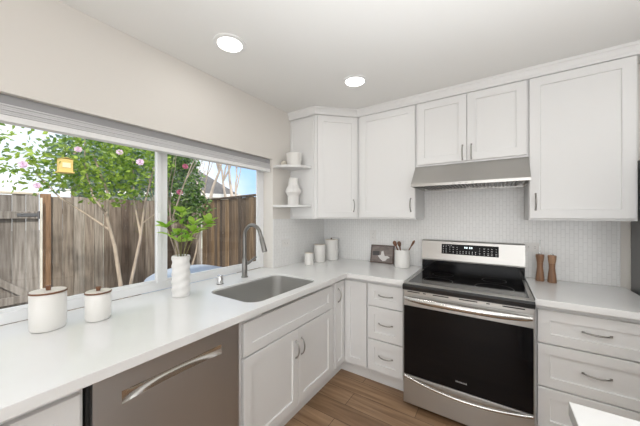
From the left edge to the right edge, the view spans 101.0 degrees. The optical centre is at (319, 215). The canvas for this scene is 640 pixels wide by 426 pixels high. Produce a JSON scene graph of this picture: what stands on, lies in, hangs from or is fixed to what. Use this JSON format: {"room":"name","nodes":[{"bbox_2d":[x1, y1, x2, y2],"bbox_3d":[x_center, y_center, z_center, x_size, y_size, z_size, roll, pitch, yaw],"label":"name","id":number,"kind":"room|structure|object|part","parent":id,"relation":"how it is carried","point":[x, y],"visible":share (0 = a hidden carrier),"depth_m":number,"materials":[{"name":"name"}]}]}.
{"room":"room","nodes":[
{"label":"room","id":0,"kind":"room"},
{"bbox_2d":[0,0,302,268],"bbox_3d":[-1.820,0.198,0.506,0.160,2.420,6.500,0,0,34],"label":"wall","id":1,"kind":"structure","parent":0,"point":[53,53],"depth_m":1.49,"materials":[{"name":"white paint"}]},
{"bbox_2d":[0,152,262,324],"bbox_3d":[-1.070,-0.013,1.723,0.060,1.008,1.898,0,0,34],"label":"window","id":2,"kind":"structure","parent":1,"relation":"in","point":[16,313],"depth_m":1.74,"materials":[{"name":"white plastic"}]},
{"bbox_2d":[0,93,269,171],"bbox_3d":[-1.002,-0.458,1.680,0.056,0.116,1.888,0,0,34],"label":"window shade","id":3,"kind":"object","parent":1,"relation":"attached to","point":[15,111],"visible":1,"depth_m":1.44,"materials":[{"name":"grey fabric"}]},
{"bbox_2d":[273,164,310,170],"bbox_3d":[-0.259,-0.450,2.474,0.262,0.020,0.240,0,0,34],"label":"corner shelf","id":4,"kind":"object","parent":1,"relation":"attached to","point":[288,167],"visible":1,"depth_m":2.44,"materials":[{"name":"white wood"}]},
{"bbox_2d":[286,152,301,164],"bbox_3d":[-0.244,-0.519,2.491,0.148,0.119,0.148,0,0,34],"label":"bowl","id":5,"kind":"object","parent":4,"relation":"on","point":[293,158],"visible":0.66,"depth_m":2.43,"materials":[{"name":"white ceramic"}]},
{"bbox_2d":[273,205,310,207],"bbox_3d":[-0.259,-0.084,2.474,0.262,0.020,0.240,0,0,34],"label":"corner shelf","id":6,"kind":"object","parent":1,"relation":"attached to","point":[284,206],"visible":1,"depth_m":2.42,"materials":[{"name":"white wood"}]},
{"bbox_2d":[286,178,300,204],"bbox_3d":[-0.253,-0.222,2.496,0.148,0.256,0.148,0,0,34],"label":"vase","id":7,"kind":"object","parent":6,"relation":"on","point":[293,190],"visible":0.95,"depth_m":2.45,"materials":[{"name":"white ceramic"}]},
{"bbox_2d":[273,219,323,267],"bbox_3d":[-0.193,0.265,2.804,0.008,0.456,0.870,0,0,34],"label":"backsplash","id":8,"kind":"structure","parent":1,"relation":"attached to","point":[303,234],"depth_m":2.71,"materials":[{"name":"tile"}]},
{"bbox_2d":[290,115,357,218],"bbox_3d":[0.125,-0.453,2.739,0.608,0.978,0.625,0,0,34],"label":"upper cabinet","id":9,"kind":"object","parent":1,"relation":"attached to","point":[327,144],"visible":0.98,"depth_m":2.52,"materials":[{"name":"white wood"}]},
{"bbox_3d":[-0.174,-0.454,2.566,0.265,0.960,0.006,0,0,34],"label":"panel","id":10,"kind":"part","parent":9,"relation":"part of","materials":[{"name":"white wood"}]},
{"bbox_3d":[0.168,-0.458,2.515,0.391,0.960,0.020,0,0,-11],"label":"door","id":11,"kind":"part","parent":9,"relation":"part of","materials":[{"name":"white wood"}]},
{"bbox_2d":[287,40,639,120],"bbox_3d":[0.857,-0.977,2.158,2.521,0.070,0.294,0,0,26],"label":"trim","id":12,"kind":"structure","parent":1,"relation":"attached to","point":[630,49],"depth_m":1.94,"materials":[{"name":"white wood"}]},
{"bbox_2d":[58,0,639,118],"bbox_3d":[0.313,-1.072,-0.910,5.280,0.120,6.740,0,0,34],"label":"ceiling","id":13,"kind":"structure","parent":0,"point":[298,54],"depth_m":1.50,"materials":[{"name":"white paint"}]},
{"bbox_2d":[213,33,245,53],"bbox_3d":[-0.532,-1.008,1.560,0.188,0.008,0.188,0,0,34],"label":"recessed light","id":14,"kind":"object","parent":13,"relation":"in","point":[231,43],"visible":1,"depth_m":1.55,"materials":[{"name":"white plastic"}]},
{"bbox_2d":[217,37,241,51],"bbox_3d":[-0.532,-1.006,1.560,0.140,0.001,0.140,0,0,34],"label":"diffuser","id":15,"kind":"object","parent":14,"relation":"attached to","point":[229,44],"depth_m":1.56,"materials":[{"name":"white plastic"}]},
{"bbox_2d":[342,74,366,87],"bbox_3d":[0.263,-1.008,1.993,0.188,0.008,0.188,0,0,34],"label":"recessed light","id":16,"kind":"object","parent":13,"relation":"in","point":[352,81],"visible":1,"depth_m":1.98,"materials":[{"name":"white plastic"}]},
{"bbox_2d":[346,77,363,85],"bbox_3d":[0.263,-1.006,1.993,0.140,0.001,0.140,0,0,34],"label":"diffuser","id":17,"kind":"object","parent":16,"relation":"attached to","point":[350,81],"depth_m":1.99,"materials":[{"name":"white plastic"}]},
{"bbox_2d":[284,369,466,425],"bbox_3d":[0.313,1.468,-0.910,5.280,0.120,6.740,0,0,34],"label":"floor","id":18,"kind":"structure","parent":0,"point":[348,398],"depth_m":1.91,"materials":[{"name":"brown wood"}]},
{"bbox_2d":[0,389,81,425],"bbox_3d":[-1.127,0.970,0.809,0.645,0.876,0.475,0,0,34],"label":"base cabinet","id":19,"kind":"object","parent":18,"relation":"on","point":[66,410],"visible":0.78,"depth_m":0.80,"materials":[{"name":"white wood"}]},
{"bbox_2d":[82,323,238,425],"bbox_3d":[-0.828,0.972,1.268,0.596,0.872,0.604,0,0,34],"label":"dishwasher","id":20,"kind":"object","parent":18,"relation":"on","point":[196,383],"visible":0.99,"depth_m":1.09,"materials":[{"name":"silver metal"}]},
{"bbox_2d":[239,284,331,425],"bbox_3d":[-0.390,0.970,1.920,0.645,0.876,0.961,0,0,34],"label":"base cabinet","id":21,"kind":"object","parent":18,"relation":"on","point":[285,351],"visible":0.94,"depth_m":1.66,"materials":[{"name":"white wood"}]},
{"bbox_3d":[-0.280,1.016,1.582,0.020,0.513,0.462,0,0,34],"label":"door","id":22,"kind":"part","parent":21,"relation":"part of","materials":[{"name":"white wood"}]},
{"bbox_3d":[-0.158,0.661,1.766,0.020,0.179,0.904,0,0,34],"label":"false drawer","id":23,"kind":"part","parent":21,"relation":"part of","materials":[{"name":"white wood"}]},
{"bbox_3d":[-0.146,0.888,1.737,0.036,0.122,0.012,0,0,34],"label":"handle","id":24,"kind":"part","parent":21,"relation":"part of","materials":[{"name":"silver metal"}]},
{"bbox_3d":[-0.029,1.016,1.960,0.020,0.513,0.439,0,0,34],"label":"door","id":25,"kind":"part","parent":21,"relation":"part of","materials":[{"name":"white wood"}]},
{"bbox_2d":[326,277,370,382],"bbox_3d":[0.164,0.970,2.604,0.823,0.876,0.790,0,0,34],"label":"base cabinet","id":26,"kind":"object","parent":18,"relation":"on","point":[349,295],"visible":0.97,"depth_m":2.26,"materials":[{"name":"white wood"}]},
{"bbox_2d":[0,258,421,422],"bbox_3d":[-0.321,0.512,1.690,1.262,0.038,2.852,0,0,34],"label":"countertop","id":27,"kind":"structure","parent":26,"relation":"on","point":[37,370],"depth_m":1.13,"materials":[{"name":"white stone"}]},
{"bbox_2d":[27,285,67,332],"bbox_3d":[-1.181,0.400,1.147,0.122,0.187,0.122,0,0,34],"label":"canister","id":28,"kind":"object","parent":27,"relation":"on","point":[47,306],"visible":1,"depth_m":1.11,"materials":[{"name":"white ceramic"}]},
{"bbox_3d":[-1.181,0.337,1.147,0.122,0.020,0.122,0,0,34],"label":"lid","id":29,"kind":"part","parent":28,"relation":"part of","materials":[{"name":"white ceramic"}]},
{"bbox_3d":[-1.181,0.326,1.147,0.116,0.002,0.116,0,0,34],"label":"lid","id":30,"kind":"part","parent":28,"relation":"part of","materials":[{"name":"white ceramic"}]},
{"bbox_3d":[-1.181,0.316,1.147,0.021,0.019,0.021,0,0,34],"label":"knob","id":31,"kind":"part","parent":28,"relation":"part of","materials":[{"name":"brown wood"}]},
{"bbox_2d":[84,286,111,321],"bbox_3d":[-1.050,0.415,1.250,0.102,0.155,0.102,0,0,34],"label":"canister","id":32,"kind":"object","parent":27,"relation":"on","point":[97,302],"visible":1,"depth_m":1.22,"materials":[{"name":"white ceramic"}]},
{"bbox_3d":[-1.050,0.369,1.250,0.102,0.020,0.102,0,0,34],"label":"lid","id":33,"kind":"part","parent":32,"relation":"part of","materials":[{"name":"white ceramic"}]},
{"bbox_3d":[-1.050,0.358,1.250,0.096,0.002,0.096,0,0,34],"label":"lid","id":34,"kind":"part","parent":32,"relation":"part of","materials":[{"name":"white ceramic"}]},
{"bbox_2d":[171,254,189,297],"bbox_3d":[-0.850,0.369,1.614,0.104,0.247,0.104,0,0,34],"label":"vase","id":35,"kind":"object","parent":27,"relation":"on","point":[180,266],"visible":1,"depth_m":1.57,"materials":[{"name":"white ceramic"}]},
{"bbox_2d":[155,206,216,256],"bbox_3d":[-0.830,0.148,1.622,0.385,0.405,0.192,0,0,1],"label":"leafy cutting","id":36,"kind":"object","parent":35,"relation":"in","point":[208,219],"visible":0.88,"depth_m":1.62,"materials":[{"name":"green plant"}]},
{"bbox_2d":[216,275,223,284],"bbox_3d":[-0.716,0.462,1.892,0.049,0.062,0.049,0,0,34],"label":"air gap cap","id":37,"kind":"object","parent":27,"relation":"on","point":[219,277],"visible":1,"depth_m":1.87,"materials":[{"name":"silver metal"}]},
{"bbox_2d":[241,223,266,277],"bbox_3d":[-0.488,0.279,2.078,0.269,0.428,0.137,0,0,34],"label":"faucet","id":38,"kind":"object","parent":27,"relation":"on","point":[245,263],"visible":1,"depth_m":2.08,"materials":[{"name":"silver metal"}]},
{"bbox_3d":[-0.524,0.206,2.052,0.211,0.284,0.027,0,0,34],"label":"spout","id":39,"kind":"part","parent":38,"relation":"part of","materials":[{"name":"silver metal"}]},
{"bbox_2d":[213,276,312,313],"bbox_3d":[-0.371,0.622,1.852,0.455,0.230,0.675,0,0,34],"label":"sink","id":40,"kind":"object","parent":27,"relation":"in","point":[259,290],"visible":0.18,"depth_m":2.08,"materials":[{"name":"silver metal"}]},
{"bbox_2d":[305,252,313,264],"bbox_3d":[-0.108,0.433,2.628,0.090,0.119,0.090,0,0,34],"label":"canister","id":41,"kind":"object","parent":27,"relation":"on","point":[309,256],"visible":1,"depth_m":2.59,"materials":[{"name":"white ceramic"}]},
{"bbox_2d":[314,244,324,262],"bbox_3d":[-0.003,0.400,2.787,0.122,0.186,0.122,0,0,34],"label":"canister","id":42,"kind":"object","parent":27,"relation":"on","point":[319,249],"visible":1,"depth_m":2.73,"materials":[{"name":"white ceramic"}]},
{"bbox_2d":[325,238,337,260],"bbox_3d":[0.126,0.372,2.923,0.146,0.241,0.146,0,0,34],"label":"canister","id":43,"kind":"object","parent":27,"relation":"on","point":[331,245],"visible":0.98,"depth_m":2.86,"materials":[{"name":"white ceramic"}]},
{"bbox_2d":[370,244,394,263],"bbox_3d":[0.641,0.403,2.722,0.244,0.184,0.054,0,0,34],"label":"picture frame","id":44,"kind":"object","parent":27,"relation":"on","point":[384,254],"visible":0.98,"depth_m":2.71,"materials":[{"name":"brown wood"}]},
{"bbox_2d":[395,249,409,267],"bbox_3d":[0.779,0.410,2.501,0.139,0.166,0.139,0,0,34],"label":"utensil crock","id":45,"kind":"object","parent":27,"relation":"on","point":[402,257],"visible":0.98,"depth_m":2.44,"materials":[{"name":"white ceramic"}]},
{"bbox_3d":[0.164,0.919,2.251,0.020,0.707,0.158,0,0,34],"label":"door","id":46,"kind":"part","parent":26,"relation":"part of","materials":[{"name":"white wood"}]},
{"bbox_3d":[0.308,0.919,2.265,0.201,0.707,0.020,0,0,34],"label":"door","id":47,"kind":"part","parent":26,"relation":"part of","materials":[{"name":"white wood"}]},
{"bbox_2d":[368,281,403,390],"bbox_3d":[0.682,0.970,2.349,0.318,0.876,0.642,0,0,34],"label":"base cabinet","id":48,"kind":"object","parent":18,"relation":"on","point":[385,300],"visible":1,"depth_m":2.12,"materials":[{"name":"white wood"}]},
{"bbox_3d":[0.524,1.147,2.122,0.290,0.251,0.020,0,0,34],"label":"drawer","id":49,"kind":"part","parent":48,"relation":"part of","materials":[{"name":"white wood"}]},
{"bbox_3d":[0.524,0.882,2.122,0.290,0.264,0.020,0,0,34],"label":"drawer","id":50,"kind":"part","parent":48,"relation":"part of","materials":[{"name":"white wood"}]},
{"bbox_3d":[0.524,0.653,2.122,0.290,0.177,0.020,0,0,34],"label":"drawer","id":51,"kind":"part","parent":48,"relation":"part of","materials":[{"name":"white wood"}]},
{"bbox_2d":[402,239,535,425],"bbox_3d":[1.104,0.818,2.001,0.760,1.180,0.750,0,0,34],"label":"range","id":52,"kind":"object","parent":18,"relation":"on","point":[469,310],"visible":1,"depth_m":1.76,"materials":[{"name":"silver metal"}]},
{"bbox_3d":[0.920,1.189,1.724,0.742,0.045,0.055,0,0,34],"label":"handle","id":53,"kind":"part","parent":52,"relation":"part of","materials":[{"name":"silver metal"}]},
{"bbox_3d":[0.916,0.605,1.719,0.737,0.042,0.072,0,0,34],"label":"handle","id":54,"kind":"part","parent":52,"relation":"part of","materials":[{"name":"silver metal"}]},
{"bbox_3d":[0.942,1.270,1.757,0.756,0.206,0.040,0,0,34],"label":"storage drawer","id":55,"kind":"part","parent":52,"relation":"part of","materials":[{"name":"silver metal"}]},
{"bbox_3d":[0.942,0.873,1.758,0.756,0.582,0.038,0,0,34],"label":"oven door","id":56,"kind":"part","parent":52,"relation":"part of","materials":[{"name":"black glass"}]},
{"bbox_2d":[404,269,534,301],"bbox_3d":[1.097,0.523,1.991,0.760,0.044,0.600,0,0,34],"label":"cooktop","id":57,"kind":"object","parent":52,"relation":"in","point":[467,286],"depth_m":1.88,"materials":[{"name":"black glass"}]},
{"bbox_3d":[1.266,0.299,2.247,0.424,0.086,0.016,0,0,34],"label":"control panel","id":58,"kind":"part","parent":52,"relation":"part of","materials":[{"name":"black"}]},
{"bbox_2d":[535,305,639,425],"bbox_3d":[1.677,0.970,1.688,0.535,0.876,0.642,0,0,34],"label":"base cabinet","id":59,"kind":"object","parent":18,"relation":"on","point":[591,360],"visible":0.79,"depth_m":1.48,"materials":[{"name":"white wood"}]},
{"bbox_2d":[525,277,639,319],"bbox_3d":[1.676,0.512,1.679,0.542,0.038,0.654,0,0,34],"label":"countertop","id":60,"kind":"structure","parent":59,"relation":"on","point":[614,301],"depth_m":1.58,"materials":[{"name":"white stone"}]},
{"bbox_2d":[535,252,544,281],"bbox_3d":[1.652,0.340,1.982,0.053,0.307,0.053,0,0,34],"label":"pepper mill","id":61,"kind":"object","parent":60,"relation":"on","point":[539,257],"visible":1,"depth_m":1.97,"materials":[{"name":"brown wood"}]},
{"bbox_2d":[547,253,556,282],"bbox_3d":[1.697,0.387,1.931,0.053,0.212,0.053,0,0,34],"label":"pepper mill","id":62,"kind":"object","parent":60,"relation":"on","point":[552,258],"visible":1,"depth_m":1.92,"materials":[{"name":"brown wood"}]},
{"bbox_3d":[1.525,1.149,1.457,0.504,0.247,0.020,0,0,34],"label":"drawer","id":63,"kind":"part","parent":59,"relation":"part of","materials":[{"name":"white wood"}]},
{"bbox_3d":[1.525,0.893,1.457,0.504,0.250,0.020,0,0,34],"label":"drawer","id":64,"kind":"part","parent":59,"relation":"part of","materials":[{"name":"white wood"}]},
{"bbox_3d":[1.525,0.662,1.457,0.504,0.195,0.020,0,0,34],"label":"drawer","id":65,"kind":"part","parent":59,"relation":"part of","materials":[{"name":"white wood"}]},
{"bbox_3d":[1.510,0.885,1.435,0.122,0.012,0.036,0,0,34],"label":"handle","id":66,"kind":"part","parent":59,"relation":"part of","materials":[{"name":"silver metal"}]},
{"bbox_3d":[1.510,0.654,1.435,0.122,0.012,0.036,0,0,34],"label":"handle","id":67,"kind":"part","parent":59,"relation":"part of","materials":[{"name":"silver metal"}]},
{"bbox_2d":[569,402,639,425],"bbox_3d":[0.823,0.951,-0.339,1.422,0.915,1.615,0,0,34],"label":"kitchen island","id":68,"kind":"object","parent":18,"relation":"on","point":[580,415],"visible":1,"depth_m":0.64,"materials":[{"name":"white stone"}]},
{"bbox_2d":[631,160,639,294],"bbox_3d":[2.244,0.515,1.177,0.910,1.785,0.856,0,0,34],"label":"refrigerator","id":69,"kind":"object","parent":18,"relation":"on","point":[635,225],"visible":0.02,"depth_m":1.71,"materials":[{"name":"grey metal"}]},
{"bbox_2d":[345,64,639,289],"bbox_3d":[2.094,0.198,1.881,5.160,2.420,0.120,0,0,34],"label":"wall","id":70,"kind":"structure","parent":0,"point":[625,225],"depth_m":1.80,"materials":[{"name":"white paint"}]},
{"bbox_2d":[358,105,423,218],"bbox_3d":[0.669,-0.453,2.518,0.540,0.978,0.376,0,0,34],"label":"upper cabinet","id":71,"kind":"object","parent":70,"relation":"attached to","point":[387,139],"visible":0.99,"depth_m":2.39,"materials":[{"name":"white wood"}]},
{"bbox_2d":[411,157,530,190],"bbox_3d":[1.178,-0.316,2.111,0.757,0.180,0.490,0,0,34],"label":"range hood","id":72,"kind":"object","parent":70,"relation":"attached to","point":[511,172],"visible":1,"depth_m":1.97,"materials":[{"name":"silver metal"}]},
{"bbox_2d":[324,187,618,285],"bbox_3d":[1.056,0.130,2.492,2.418,0.724,0.008,0,0,34],"label":"backsplash","id":73,"kind":"structure","parent":70,"relation":"attached to","point":[585,251],"depth_m":2.22,"materials":[{"name":"tile"}]},
{"bbox_2d":[522,242,540,251],"bbox_3d":[1.666,0.253,2.078,0.115,0.070,0.007,0,0,34],"label":"wall outlet","id":74,"kind":"object","parent":73,"relation":"attached to","point":[531,247],"visible":0.9,"depth_m":2.07,"materials":[{"name":"white plastic"}]},
{"bbox_2d":[416,80,527,166],"bbox_3d":[1.210,-0.674,2.159,0.757,0.534,0.376,0,0,34],"label":"upper cabinet","id":75,"kind":"object","parent":70,"relation":"attached to","point":[490,123],"visible":1,"depth_m":2.00,"materials":[{"name":"white wood"}]},
{"bbox_3d":[0.980,-0.679,2.140,0.366,0.516,0.020,0,0,34],"label":"door","id":76,"kind":"part","parent":75,"relation":"part of","materials":[{"name":"white wood"}]},
{"bbox_3d":[1.144,-0.485,1.999,0.012,0.122,0.036,0,0,34],"label":"handle","id":77,"kind":"part","parent":75,"relation":"part of","materials":[{"name":"silver metal"}]},
{"bbox_3d":[1.286,-0.679,1.936,0.361,0.516,0.020,0,0,34],"label":"door","id":78,"kind":"part","parent":75,"relation":"part of","materials":[{"name":"white wood"}]},
{"bbox_2d":[524,56,637,220],"bbox_3d":[1.737,-0.453,1.810,0.506,0.978,0.376,0,0,34],"label":"upper cabinet","id":79,"kind":"object","parent":70,"relation":"attached to","point":[583,122],"visible":1,"depth_m":1.68,"materials":[{"name":"white wood"}]},
{"bbox_3d":[1.463,-0.091,1.788,0.012,0.122,0.036,0,0,34],"label":"handle","id":80,"kind":"part","parent":79,"relation":"part of","materials":[{"name":"silver metal"}]},
{"bbox_2d":[619,221,620,286],"bbox_3d":[2.066,0.265,1.820,0.006,0.454,0.010,0,0,34],"label":"trim","id":81,"kind":"structure","parent":70,"relation":"attached to","point":[619,221],"depth_m":1.82,"materials":[{"name":"white"}]},
{"label":"outside","id":82,"kind":"structure","parent":0,"visible":0},
{"bbox_2d":[39,229,201,309],"bbox_3d":[-12.542,1.758,20.526,39.830,0.200,65.000,0,0,34],"label":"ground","id":83,"kind":"structure","parent":82,"point":[62,229],"depth_m":9.54,"materials":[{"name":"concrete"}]},
{"bbox_2d":[40,198,42,288],"bbox_3d":[-4.359,0.693,4.130,0.024,1.930,0.024,0,0,34],"label":"stake","id":84,"kind":"object","parent":83,"relation":"on","point":[41,199],"visible":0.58,"depth_m":4.12,"materials":[{"name":"beige wood"}]},
{"bbox_2d":[40,194,50,287],"bbox_3d":[-4.429,0.658,4.259,0.100,2.000,0.116,0,0,34],"label":"gate post","id":85,"kind":"object","parent":83,"relation":"on","point":[46,197],"visible":0.54,"depth_m":4.23,"materials":[{"name":"brown wood"}]},
{"bbox_2d":[0,191,39,325],"bbox_3d":[-4.958,0.649,3.429,0.159,2.002,1.820,0,0,34],"label":"gate","id":86,"kind":"object","parent":85,"relation":"attached to","point":[19,211],"visible":0.76,"depth_m":4.00,"materials":[{"name":"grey wood"}]},
{"bbox_3d":[-4.941,1.278,3.418,0.046,0.110,1.820,0,0,34],"label":"rail","id":87,"kind":"part","parent":86,"relation":"part of","materials":[{"name":"brown wood"}]},
{"bbox_3d":[-4.941,-0.002,3.418,0.046,0.110,1.820,0,0,34],"label":"rail","id":88,"kind":"part","parent":86,"relation":"part of","materials":[{"name":"brown wood"}]},
{"bbox_3d":[-4.986,-0.336,3.448,0.090,0.033,1.820,0,0,34],"label":"cap rail","id":89,"kind":"part","parent":86,"relation":"part of","materials":[{"name":"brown wood"}]},
{"bbox_2d":[0,123,175,298],"bbox_3d":[-3.012,-0.066,3.422,2.093,3.451,1.211,0,0,-12],"label":"flowering tree","id":90,"kind":"object","parent":83,"relation":"on","point":[84,169],"visible":0.59,"depth_m":3.34,"materials":[{"name":"green plant"}]},
{"bbox_3d":[-3.310,-0.565,2.941,0.087,0.087,0.034,0,0,-32],"label":"flower","id":91,"kind":"part","parent":90,"relation":"part of","materials":[{"name":"pink plant"}]},
{"bbox_3d":[-3.303,-0.344,3.082,0.071,0.071,0.028,0,0,-32],"label":"flower","id":92,"kind":"part","parent":90,"relation":"part of","materials":[{"name":"pink plant"}]},
{"bbox_2d":[55,157,74,173],"bbox_3d":[-2.984,-0.792,3.091,0.140,0.600,0.140,0,0,34],"label":"bird feeder","id":93,"kind":"object","parent":90,"relation":"hanging from","point":[65,166],"visible":0.97,"depth_m":3.06,"materials":[{"name":"yellow wood"}]},
{"bbox_3d":[-2.920,-0.794,3.187,0.078,0.077,0.030,0,0,-32],"label":"flower","id":94,"kind":"part","parent":90,"relation":"part of","materials":[{"name":"pink plant"}]},
{"bbox_3d":[-2.179,-0.645,3.199,0.084,0.084,0.033,0,0,-32],"label":"flower","id":95,"kind":"part","parent":90,"relation":"part of","materials":[{"name":"pink plant"}]},
{"bbox_2d":[38,134,192,200],"bbox_3d":[-4.738,-0.210,6.670,1.832,3.744,3.388,0,0,34],"label":"tree foliage","id":96,"kind":"object","parent":83,"relation":"on","point":[57,135],"visible":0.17,"depth_m":5.85,"materials":[{"name":"green plant"}]},
{"bbox_2d":[51,197,200,310],"bbox_3d":[-3.689,0.666,5.444,0.074,1.968,2.660,0,0,34],"label":"fence","id":97,"kind":"object","parent":83,"relation":"on","point":[82,236],"visible":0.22,"depth_m":4.86,"materials":[{"name":"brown wood"}]},
{"bbox_2d":[60,171,240,252],"bbox_3d":[-8.489,-0.592,14.849,7.120,4.500,5.820,0,0,-23],"label":"neighbouring house","id":98,"kind":"structure","parent":83,"relation":"on","point":[218,190],"depth_m":13.33,"materials":[{"name":"grey paint"}]},
{"bbox_2d":[148,152,216,264],"bbox_3d":[-2.255,-0.107,4.488,1.155,3.540,2.230,0,0,-43],"label":"flowering bush","id":99,"kind":"object","parent":83,"relation":"on","point":[194,199],"visible":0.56,"depth_m":4.45,"materials":[{"name":"green plant"}]},
{"bbox_2d":[143,264,234,293],"bbox_3d":[-1.738,1.185,3.622,1.244,0.947,1.236,0,0,34],"label":"cover","id":100,"kind":"object","parent":83,"relation":"on","point":[200,267],"visible":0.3,"depth_m":3.49,"materials":[{"name":"blue plastic"}]},
{"bbox_2d":[190,160,221,198],"bbox_3d":[-4.804,-1.766,10.392,2.134,6.880,3.231,0,0,-40],"label":"bare tree","id":101,"kind":"object","parent":83,"relation":"on","point":[217,164],"visible":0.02,"depth_m":10.93,"materials":[{"name":"beige plant"}]},
{"bbox_2d":[202,194,256,272],"bbox_3d":[-1.440,0.633,5.066,4.060,2.031,0.090,0,0,45],"label":"fence","id":102,"kind":"object","parent":83,"relation":"on","point":[222,243],"visible":0.27,"depth_m":5.47,"materials":[{"name":"brown wood"}]},
{"bbox_3d":[-1.440,-0.365,5.066,4.060,0.033,0.090,0,0,45],"label":"cap rail","id":103,"kind":"part","parent":102,"relation":"part of","materials":[{"name":"brown wood"}]},
{"bbox_2d":[219,164,240,198],"bbox_3d":[-4.009,-2.540,10.827,2.946,8.420,5.221,0,0,-9],"label":"bare tree","id":104,"kind":"object","parent":83,"relation":"on","point":[228,173],"visible":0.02,"depth_m":11.57,"materials":[{"name":"beige plant"}]}
]}

